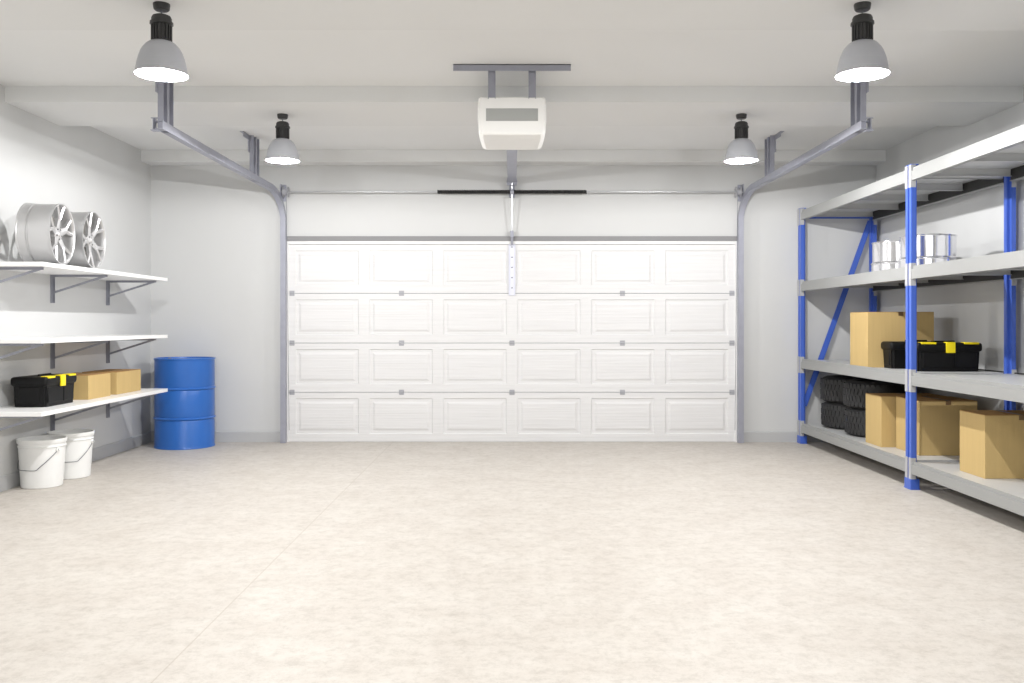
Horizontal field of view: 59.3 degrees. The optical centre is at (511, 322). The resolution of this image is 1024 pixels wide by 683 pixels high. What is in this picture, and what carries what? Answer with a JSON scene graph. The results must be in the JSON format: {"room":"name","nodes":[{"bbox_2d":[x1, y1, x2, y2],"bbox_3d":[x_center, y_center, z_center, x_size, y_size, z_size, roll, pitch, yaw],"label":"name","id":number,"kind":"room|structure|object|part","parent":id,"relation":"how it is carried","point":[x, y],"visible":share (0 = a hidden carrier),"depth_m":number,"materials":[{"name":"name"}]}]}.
{"room":"garage","nodes":[
{"label":"garage","id":0,"kind":"room"},
{"bbox_2d":[0,84,150,475],"bbox_3d":[-3.970,-0.268,3.600,0.150,3.100,12.700,0,0,0],"label":"wall","id":1,"kind":"structure","parent":0,"point":[81,168],"depth_m":8.03,"materials":[{"name":"paint"}]},
{"bbox_2d":[0,431,151,491],"bbox_3d":[-3.887,1.224,3.550,0.016,0.115,12.300,0,0,0],"label":"baseboard","id":2,"kind":"structure","parent":1,"relation":"attached to","point":[8,481],"depth_m":8.63,"materials":[{"name":"grey paint"}]},
{"bbox_2d":[0,262,167,304],"bbox_3d":[-3.632,-0.305,7.630,0.525,0.270,2.360,0,0,0],"label":"wall shelf","id":3,"kind":"object","parent":1,"relation":"attached to","point":[54,270],"visible":1,"depth_m":7.57,"materials":[{"name":"white plastic"}]},
{"bbox_2d":[15,203,74,264],"bbox_3d":[-3.515,-0.672,6.790,0.246,0.464,0.464,0,0,-5],"label":"alloy wheel","id":4,"kind":"object","parent":3,"relation":"on","point":[43,232],"visible":0.98,"depth_m":6.64,"materials":[{"name":"silver metal"}]},
{"bbox_2d":[66,211,105,268],"bbox_3d":[-3.501,-0.672,7.284,0.246,0.464,0.464,0,0,-3],"label":"alloy wheel","id":5,"kind":"object","parent":3,"relation":"on","point":[90,234],"visible":0.7,"depth_m":7.24,"materials":[{"name":"silver metal"}]},
{"bbox_2d":[0,388,167,430],"bbox_3d":[-3.632,0.775,7.630,0.525,0.270,2.360,0,0,0],"label":"wall shelf","id":6,"kind":"object","parent":1,"relation":"attached to","point":[11,411],"visible":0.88,"depth_m":7.16,"materials":[{"name":"white plastic"}]},
{"bbox_2d":[11,373,76,406],"bbox_3d":[-3.658,0.518,7.053,0.290,0.244,0.491,0,0,0],"label":"toolbox","id":7,"kind":"object","parent":6,"relation":"on","point":[47,389],"visible":1,"depth_m":6.84,"materials":[{"name":"black plastic"}]},
{"bbox_3d":[-3.662,0.446,7.053,0.281,0.072,0.491,0,0,0],"label":"lid","id":8,"kind":"part","parent":7,"relation":"part of","materials":[{"name":"black plastic"}]},
{"bbox_2d":[73,373,109,399],"bbox_3d":[-3.688,0.537,7.707,0.315,0.205,0.415,0,0,0],"label":"cardboard box","id":9,"kind":"object","parent":6,"relation":"on","point":[87,386],"visible":0.66,"depth_m":7.57,"materials":[{"name":"brown cardboard"}]},
{"bbox_2d":[82,369,140,394],"bbox_3d":[-3.688,0.538,8.300,0.315,0.203,0.520,0,0,0],"label":"cardboard box","id":10,"kind":"object","parent":6,"relation":"on","point":[122,381],"visible":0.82,"depth_m":8.22,"materials":[{"name":"brown cardboard"}]},
{"bbox_2d":[0,335,167,368],"bbox_3d":[-3.632,0.250,7.630,0.525,0.270,2.360,0,0,0],"label":"wall shelf","id":11,"kind":"object","parent":1,"relation":"attached to","point":[34,342],"visible":1,"depth_m":7.57,"materials":[{"name":"white plastic"}]},
{"bbox_2d":[0,442,1023,682],"bbox_3d":[0.015,1.342,3.600,8.120,0.120,12.700,0,0,0],"label":"floor","id":12,"kind":"structure","parent":0,"point":[224,562],"depth_m":4.66,"materials":[{"name":"concrete"}]},
{"bbox_2d":[16,435,66,488],"bbox_3d":[-3.700,1.093,7.085,0.366,0.378,0.360,0,0,21],"label":"plastic bucket","id":13,"kind":"object","parent":12,"relation":"on","point":[41,459],"visible":1,"depth_m":6.96,"materials":[{"name":"white plastic"}]},
{"bbox_3d":[-3.729,1.060,7.009,0.358,0.160,0.177,0,0,21],"label":"bail handle","id":14,"kind":"part","parent":13,"relation":"part of","materials":[{"name":"silver metal"}]},
{"bbox_2d":[47,429,94,479],"bbox_3d":[-3.680,1.093,7.510,0.366,0.378,0.360,0,0,-8],"label":"plastic bucket","id":15,"kind":"object","parent":12,"relation":"on","point":[78,450],"visible":0.6,"depth_m":7.41,"materials":[{"name":"white plastic"}]},
{"bbox_2d":[153,357,215,449],"bbox_3d":[-3.408,0.821,9.375,0.616,0.922,0.616,0,0,0],"label":"drum","id":16,"kind":"object","parent":12,"relation":"on","point":[184,415],"visible":0.97,"depth_m":9.13,"materials":[{"name":"blue metal"}]},
{"bbox_2d":[797,124,1023,515],"bbox_3d":[3.473,0.029,6.970,0.825,2.506,5.400,0,0,0],"label":"storage rack","id":17,"kind":"object","parent":12,"relation":"on","point":[997,160],"visible":0.84,"depth_m":6.98,"materials":[{"name":"blue"}]},
{"bbox_3d":[3.098,0.026,9.610,0.055,2.488,0.100,0,0,0],"label":"upright post","id":18,"kind":"part","parent":17,"relation":"part of","materials":[{"name":"blue metal"}]},
{"bbox_3d":[3.474,1.100,9.242,0.768,0.060,0.631,0,0,0],"label":"deck panel","id":19,"kind":"part","parent":17,"relation":"part of","materials":[{"name":"silver metal"}]},
{"bbox_3d":[3.474,0.420,9.242,0.768,0.060,0.631,0,0,0],"label":"deck panel","id":20,"kind":"part","parent":17,"relation":"part of","materials":[{"name":"silver metal"}]},
{"bbox_2d":[821,401,848,429],"bbox_3d":[3.498,0.939,9.215,0.633,0.262,0.633,0,0,0],"label":"tire","id":21,"kind":"object","parent":17,"relation":"on","point":[832,414],"visible":0.35,"depth_m":9.06,"materials":[{"name":"black rubber"}]},
{"bbox_2d":[820,375,866,403],"bbox_3d":[3.488,0.677,9.215,0.633,0.262,0.633,0,0,-34],"label":"tire","id":22,"kind":"object","parent":21,"relation":"on","point":[831,386],"visible":0.41,"depth_m":9.07,"materials":[{"name":"black rubber"}]},
{"bbox_3d":[3.474,1.100,8.607,0.768,0.060,0.631,0,0,0],"label":"deck panel","id":23,"kind":"part","parent":17,"relation":"part of","materials":[{"name":"silver metal"}]},
{"bbox_2d":[844,407,865,437],"bbox_3d":[3.500,0.939,8.570,0.633,0.262,0.633,0,0,-17],"label":"tire","id":24,"kind":"object","parent":17,"relation":"on","point":[855,419],"visible":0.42,"depth_m":8.44,"materials":[{"name":"black rubber"}]},
{"bbox_2d":[843,379,905,409],"bbox_3d":[3.490,0.677,8.570,0.633,0.262,0.633,0,0,27],"label":"tire","id":25,"kind":"object","parent":24,"relation":"on","point":[854,390],"visible":0.54,"depth_m":8.38,"materials":[{"name":"black rubber"}]},
{"bbox_3d":[3.474,-0.400,9.242,0.768,0.060,0.631,0,0,0],"label":"deck panel","id":26,"kind":"part","parent":17,"relation":"part of","materials":[{"name":"silver metal"}]},
{"bbox_3d":[3.474,-1.156,9.242,0.768,0.060,0.631,0,0,0],"label":"deck panel","id":27,"kind":"part","parent":17,"relation":"part of","materials":[{"name":"silver metal"}]},
{"bbox_3d":[3.474,-1.156,8.607,0.768,0.060,0.631,0,0,0],"label":"deck panel","id":28,"kind":"part","parent":17,"relation":"part of","materials":[{"name":"silver metal"}]},
{"bbox_3d":[3.848,0.026,9.610,0.055,2.488,0.100,0,0,0],"label":"upright post","id":29,"kind":"part","parent":17,"relation":"part of","materials":[{"name":"blue metal"}]},
{"bbox_3d":[3.474,1.100,7.973,0.768,0.060,0.631,0,0,0],"label":"deck panel","id":30,"kind":"part","parent":17,"relation":"part of","materials":[{"name":"silver metal"}]},
{"bbox_3d":[3.474,-0.400,8.607,0.768,0.060,0.631,0,0,0],"label":"deck panel","id":31,"kind":"part","parent":17,"relation":"part of","materials":[{"name":"silver metal"}]},
{"bbox_2d":[871,262,898,271],"bbox_3d":[3.362,-0.475,7.860,0.428,0.091,0.428,0,0,0],"label":"tin","id":32,"kind":"object","parent":17,"relation":"on","point":[883,265],"visible":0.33,"depth_m":7.73,"materials":[{"name":"white metal"}]},
{"bbox_3d":[3.362,-0.515,7.860,0.428,0.012,0.428,0,0,0],"label":"lid","id":33,"kind":"part","parent":32,"relation":"part of","materials":[{"name":"silver metal"}]},
{"bbox_2d":[872,240,899,262],"bbox_3d":[3.370,-0.613,7.860,0.428,0.183,0.428,0,0,0],"label":"tin","id":34,"kind":"object","parent":32,"relation":"on","point":[882,251],"visible":0.41,"depth_m":7.72,"materials":[{"name":"white metal"}]},
{"bbox_3d":[3.370,-0.698,7.860,0.428,0.012,0.428,0,0,0],"label":"lid","id":35,"kind":"part","parent":34,"relation":"part of","materials":[{"name":"silver metal"}]},
{"bbox_2d":[850,312,933,366],"bbox_3d":[3.409,0.145,8.095,0.582,0.489,0.412,0,0,0],"label":"cardboard box","id":36,"kind":"object","parent":17,"relation":"on","point":[868,330],"visible":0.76,"depth_m":7.89,"materials":[{"name":"brown cardboard"}]},
{"bbox_3d":[3.474,-1.156,7.973,0.768,0.060,0.631,0,0,0],"label":"deck panel","id":37,"kind":"part","parent":17,"relation":"part of","materials":[{"name":"silver metal"}]},
{"bbox_2d":[866,393,942,446],"bbox_3d":[3.462,0.850,7.918,0.567,0.441,0.347,0,0,0],"label":"cardboard box","id":38,"kind":"object","parent":17,"relation":"on","point":[880,407],"visible":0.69,"depth_m":7.78,"materials":[{"name":"brown cardboard"}]},
{"bbox_2d":[881,340,930,368],"bbox_3d":[3.488,0.268,7.777,0.526,0.244,0.240,0,0,0],"label":"toolbox","id":39,"kind":"object","parent":17,"relation":"on","point":[894,352],"visible":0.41,"depth_m":7.68,"materials":[{"name":"black plastic"}]},
{"bbox_3d":[3.488,0.196,7.772,0.526,0.072,0.231,0,0,0],"label":"lid","id":40,"kind":"part","parent":39,"relation":"part of","materials":[{"name":"black plastic"}]},
{"bbox_3d":[3.098,0.026,6.970,0.055,2.488,0.100,0,0,0],"label":"upright post","id":41,"kind":"part","parent":17,"relation":"part of","materials":[{"name":"blue metal"}]},
{"bbox_3d":[3.474,1.100,7.338,0.768,0.060,0.631,0,0,0],"label":"deck panel","id":42,"kind":"part","parent":17,"relation":"part of","materials":[{"name":"silver metal"}]},
{"bbox_3d":[3.474,-0.400,7.973,0.768,0.060,0.631,0,0,0],"label":"deck panel","id":43,"kind":"part","parent":17,"relation":"part of","materials":[{"name":"silver metal"}]},
{"bbox_2d":[898,257,955,267],"bbox_3d":[3.365,-0.475,7.300,0.428,0.091,0.428,0,0,0],"label":"tin","id":44,"kind":"object","parent":17,"relation":"on","point":[920,260],"visible":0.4,"depth_m":7.12,"materials":[{"name":"white metal"}]},
{"bbox_3d":[3.365,-0.515,7.300,0.428,0.012,0.428,0,0,0],"label":"lid","id":45,"kind":"part","parent":44,"relation":"part of","materials":[{"name":"silver metal"}]},
{"bbox_2d":[899,234,956,258],"bbox_3d":[3.375,-0.613,7.300,0.428,0.183,0.428,0,0,0],"label":"tin","id":46,"kind":"object","parent":44,"relation":"on","point":[928,245],"visible":0.66,"depth_m":7.11,"materials":[{"name":"white metal"}]},
{"bbox_3d":[3.375,-0.698,7.300,0.428,0.012,0.428,0,0,0],"label":"lid","id":47,"kind":"part","parent":46,"relation":"part of","materials":[{"name":"silver metal"}]},
{"bbox_2d":[896,396,976,455],"bbox_3d":[3.520,0.848,7.480,0.470,0.444,0.442,0,0,0],"label":"cardboard box","id":48,"kind":"object","parent":17,"relation":"on","point":[938,417],"visible":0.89,"depth_m":7.26,"materials":[{"name":"brown cardboard"}]},
{"bbox_2d":[905,341,981,371],"bbox_3d":[3.510,0.267,7.325,0.526,0.246,0.260,0,0,0],"label":"toolbox","id":49,"kind":"object","parent":17,"relation":"on","point":[933,356],"visible":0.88,"depth_m":7.21,"materials":[{"name":"black plastic"}]},
{"bbox_3d":[3.510,0.194,7.330,0.526,0.073,0.251,0,0,0],"label":"lid","id":50,"kind":"part","parent":49,"relation":"part of","materials":[{"name":"black plastic"}]},
{"bbox_3d":[3.474,-1.156,7.338,0.768,0.060,0.631,0,0,0],"label":"deck panel","id":51,"kind":"part","parent":17,"relation":"part of","materials":[{"name":"silver metal"}]},
{"bbox_3d":[3.474,0.420,7.338,0.768,0.060,0.631,0,0,0],"label":"deck panel","id":52,"kind":"part","parent":17,"relation":"part of","materials":[{"name":"silver metal"}]},
{"bbox_3d":[3.474,1.100,6.603,0.768,0.060,0.631,0,0,0],"label":"deck panel","id":53,"kind":"part","parent":17,"relation":"part of","materials":[{"name":"silver metal"}]},
{"bbox_3d":[3.474,-0.400,7.338,0.768,0.060,0.631,0,0,0],"label":"deck panel","id":54,"kind":"part","parent":17,"relation":"part of","materials":[{"name":"silver metal"}]},
{"bbox_3d":[3.474,-1.156,6.603,0.768,0.060,0.631,0,0,0],"label":"deck panel","id":55,"kind":"part","parent":17,"relation":"part of","materials":[{"name":"silver metal"}]},
{"bbox_3d":[3.474,0.420,6.603,0.768,0.060,0.631,0,0,0],"label":"deck panel","id":56,"kind":"part","parent":17,"relation":"part of","materials":[{"name":"silver metal"}]},
{"bbox_3d":[3.474,-0.400,6.603,0.768,0.060,0.631,0,0,0],"label":"deck panel","id":57,"kind":"part","parent":17,"relation":"part of","materials":[{"name":"silver metal"}]},
{"bbox_3d":[3.474,1.100,5.968,0.768,0.060,0.631,0,0,0],"label":"deck panel","id":58,"kind":"part","parent":17,"relation":"part of","materials":[{"name":"silver metal"}]},
{"bbox_2d":[960,410,1023,478],"bbox_3d":[3.503,0.851,6.355,0.513,0.439,0.352,0,0,0],"label":"cardboard box","id":59,"kind":"object","parent":17,"relation":"on","point":[991,441],"visible":1,"depth_m":6.18,"materials":[{"name":"brown cardboard"}]},
{"bbox_3d":[3.474,-1.156,5.968,0.768,0.060,0.631,0,0,0],"label":"deck panel","id":60,"kind":"part","parent":17,"relation":"part of","materials":[{"name":"silver metal"}]},
{"bbox_3d":[3.474,0.420,5.968,0.768,0.060,0.631,0,0,0],"label":"deck panel","id":61,"kind":"part","parent":17,"relation":"part of","materials":[{"name":"silver metal"}]},
{"bbox_3d":[3.848,0.026,6.970,0.055,2.488,0.100,0,0,0],"label":"upright post","id":62,"kind":"part","parent":17,"relation":"part of","materials":[{"name":"blue metal"}]},
{"bbox_3d":[3.474,-0.400,5.968,0.768,0.060,0.631,0,0,0],"label":"deck panel","id":63,"kind":"part","parent":17,"relation":"part of","materials":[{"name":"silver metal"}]},
{"bbox_3d":[3.474,1.100,5.332,0.768,0.060,0.631,0,0,0],"label":"deck panel","id":64,"kind":"part","parent":17,"relation":"part of","materials":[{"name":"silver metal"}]},
{"bbox_2d":[0,30,1023,149],"bbox_3d":[0.015,-1.878,3.600,8.120,0.120,12.700,0,0,0],"label":"ceiling","id":65,"kind":"structure","parent":0,"point":[27,57],"depth_m":6.35,"materials":[{"name":"paint"}]},
{"bbox_2d":[134,1,187,81],"bbox_3d":[-1.865,-1.509,4.790,0.269,0.378,0.269,0,0,0],"label":"pendant lamp","id":66,"kind":"object","parent":65,"relation":"hanging from","point":[159,58],"visible":1,"depth_m":4.74,"materials":[{"name":"grey metal"}]},
{"bbox_3d":[-1.865,-1.410,4.790,0.269,0.180,0.269,0,0,0],"label":"lamp shade","id":67,"kind":"part","parent":66,"relation":"part of","materials":[{"name":"grey metal"}]},
{"bbox_2d":[266,113,299,163],"bbox_3d":[-1.868,-1.509,7.330,0.269,0.378,0.269,0,0,0],"label":"pendant lamp","id":68,"kind":"object","parent":65,"relation":"hanging from","point":[281,150],"visible":1,"depth_m":7.27,"materials":[{"name":"grey metal"}]},
{"bbox_3d":[-1.868,-1.410,7.330,0.269,0.180,0.269,0,0,0],"label":"lamp shade","id":69,"kind":"part","parent":68,"relation":"part of","materials":[{"name":"grey metal"}]},
{"bbox_2d":[0,0,1023,29],"bbox_3d":[0.015,-1.758,4.795,7.820,0.120,0.850,0,0,0],"label":"ceiling beam","id":70,"kind":"structure","parent":65,"relation":"attached to","point":[14,14],"depth_m":4.92,"materials":[{"name":"white paint"}]},
{"bbox_2d":[453,64,570,244],"bbox_3d":[0.000,-1.327,8.010,0.826,0.982,3.380,0,0,0],"label":"garage door opener","id":71,"kind":"object","parent":65,"relation":"hanging from","point":[511,124],"visible":1,"depth_m":6.33,"materials":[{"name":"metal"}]},
{"bbox_3d":[0.000,-1.528,8.235,0.092,0.059,2.750,0,0,0],"label":"rail","id":72,"kind":"part","parent":71,"relation":"part of","materials":[{"name":"metal"}]},
{"bbox_3d":[0.000,-1.466,6.335,0.366,0.088,0.004,0,0,0],"label":"panel","id":73,"kind":"part","parent":71,"relation":"part of","materials":[{"name":"grey plastic"}]},
{"bbox_3d":[0.000,-1.238,9.610,0.014,0.541,0.074,0,0,0],"label":"door arm","id":74,"kind":"part","parent":71,"relation":"part of","materials":[{"name":"silver metal"}]},
{"bbox_2d":[5,86,1022,125],"bbox_3d":[0.015,-1.758,7.335,7.820,0.120,0.850,0,0,0],"label":"ceiling beam","id":75,"kind":"structure","parent":65,"relation":"attached to","point":[59,105],"depth_m":6.99,"materials":[{"name":"white paint"}]},
{"bbox_2d":[724,113,757,163],"bbox_3d":[1.868,-1.509,7.330,0.269,0.378,0.269,0,0,0],"label":"pendant lamp","id":76,"kind":"object","parent":65,"relation":"hanging from","point":[741,150],"visible":1,"depth_m":7.27,"materials":[{"name":"grey metal"}]},
{"bbox_3d":[1.868,-1.410,7.330,0.269,0.180,0.269,0,0,0],"label":"lamp shade","id":77,"kind":"part","parent":76,"relation":"part of","materials":[{"name":"grey metal"}]},
{"bbox_2d":[836,1,889,81],"bbox_3d":[1.865,-1.509,4.790,0.269,0.378,0.269,0,0,0],"label":"pendant lamp","id":78,"kind":"object","parent":65,"relation":"hanging from","point":[864,58],"visible":1,"depth_m":4.74,"materials":[{"name":"grey metal"}]},
{"bbox_3d":[1.865,-1.410,4.790,0.269,0.180,0.269,0,0,0],"label":"lamp shade","id":79,"kind":"part","parent":78,"relation":"part of","materials":[{"name":"grey metal"}]},
{"bbox_2d":[151,165,875,430],"bbox_3d":[0.015,-0.268,9.800,7.820,3.100,0.200,0,0,0],"label":"wall","id":80,"kind":"structure","parent":0,"point":[215,231],"depth_m":9.70,"materials":[{"name":"paint"}]},
{"bbox_2d":[151,431,279,441],"bbox_3d":[-3.176,1.224,9.692,1.405,0.115,0.016,0,0,0],"label":"baseboard","id":81,"kind":"structure","parent":80,"relation":"attached to","point":[220,436],"depth_m":9.68,"materials":[{"name":"grey paint"}]},
{"bbox_2d":[150,81,286,442],"bbox_3d":[-2.529,-0.269,7.981,0.141,3.098,3.443,0,0,2],"label":"door track","id":82,"kind":"object","parent":80,"relation":"attached to","point":[165,90],"visible":0.93,"depth_m":8.81,"materials":[{"name":"metal"}]},
{"bbox_2d":[287,241,736,441],"bbox_3d":[0.000,0.200,9.714,4.870,2.165,0.072,0,0,0],"label":"door","id":83,"kind":"structure","parent":80,"relation":"in","point":[401,367],"depth_m":9.70,"materials":[{"name":"white metal"}]},
{"bbox_2d":[287,236,736,240],"bbox_3d":[0.000,-0.906,9.697,4.870,0.053,0.046,0,0,0],"label":"trim","id":84,"kind":"structure","parent":80,"relation":"attached to","point":[289,238],"depth_m":9.67,"materials":[{"name":"grey rubber"}]},
{"bbox_2d":[280,184,743,397],"bbox_3d":[0.000,-0.168,9.623,4.980,2.640,0.155,0,0,0],"label":"spring","id":85,"kind":"object","parent":80,"relation":"attached to","point":[285,191],"visible":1,"depth_m":9.59,"materials":[{"name":"silver metal"}]},
{"bbox_3d":[-2.460,-1.398,9.627,0.060,0.180,0.145,0,0,0],"label":"bearing plate","id":86,"kind":"part","parent":85,"relation":"part of","materials":[{"name":"metal"}]},
{"bbox_3d":[2.460,-1.398,9.627,0.060,0.180,0.145,0,0,0],"label":"bearing plate","id":87,"kind":"part","parent":85,"relation":"part of","materials":[{"name":"metal"}]},
{"bbox_2d":[141,150,885,164],"bbox_3d":[0.015,-1.758,9.575,7.820,0.120,0.250,0,0,0],"label":"ceiling beam","id":88,"kind":"structure","parent":80,"relation":"attached to","point":[150,157],"depth_m":9.45,"materials":[{"name":"white paint"}]},
{"bbox_2d":[744,431,825,441],"bbox_3d":[3.192,1.224,9.692,1.435,0.115,0.016,0,0,0],"label":"baseboard","id":89,"kind":"structure","parent":80,"relation":"attached to","point":[749,436],"depth_m":9.68,"materials":[{"name":"grey paint"}]},
{"bbox_2d":[737,81,873,442],"bbox_3d":[2.529,-0.269,7.981,0.141,3.098,3.443,0,0,-2],"label":"door track","id":90,"kind":"object","parent":80,"relation":"attached to","point":[858,90],"visible":0.92,"depth_m":8.81,"materials":[{"name":"metal"}]},
{"bbox_2d":[876,86,1023,409],"bbox_3d":[4.000,-0.268,3.600,0.150,3.100,12.700,0,0,0],"label":"wall","id":91,"kind":"structure","parent":0,"point":[973,312],"depth_m":7.72,"materials":[{"name":"paint"}]}
]}

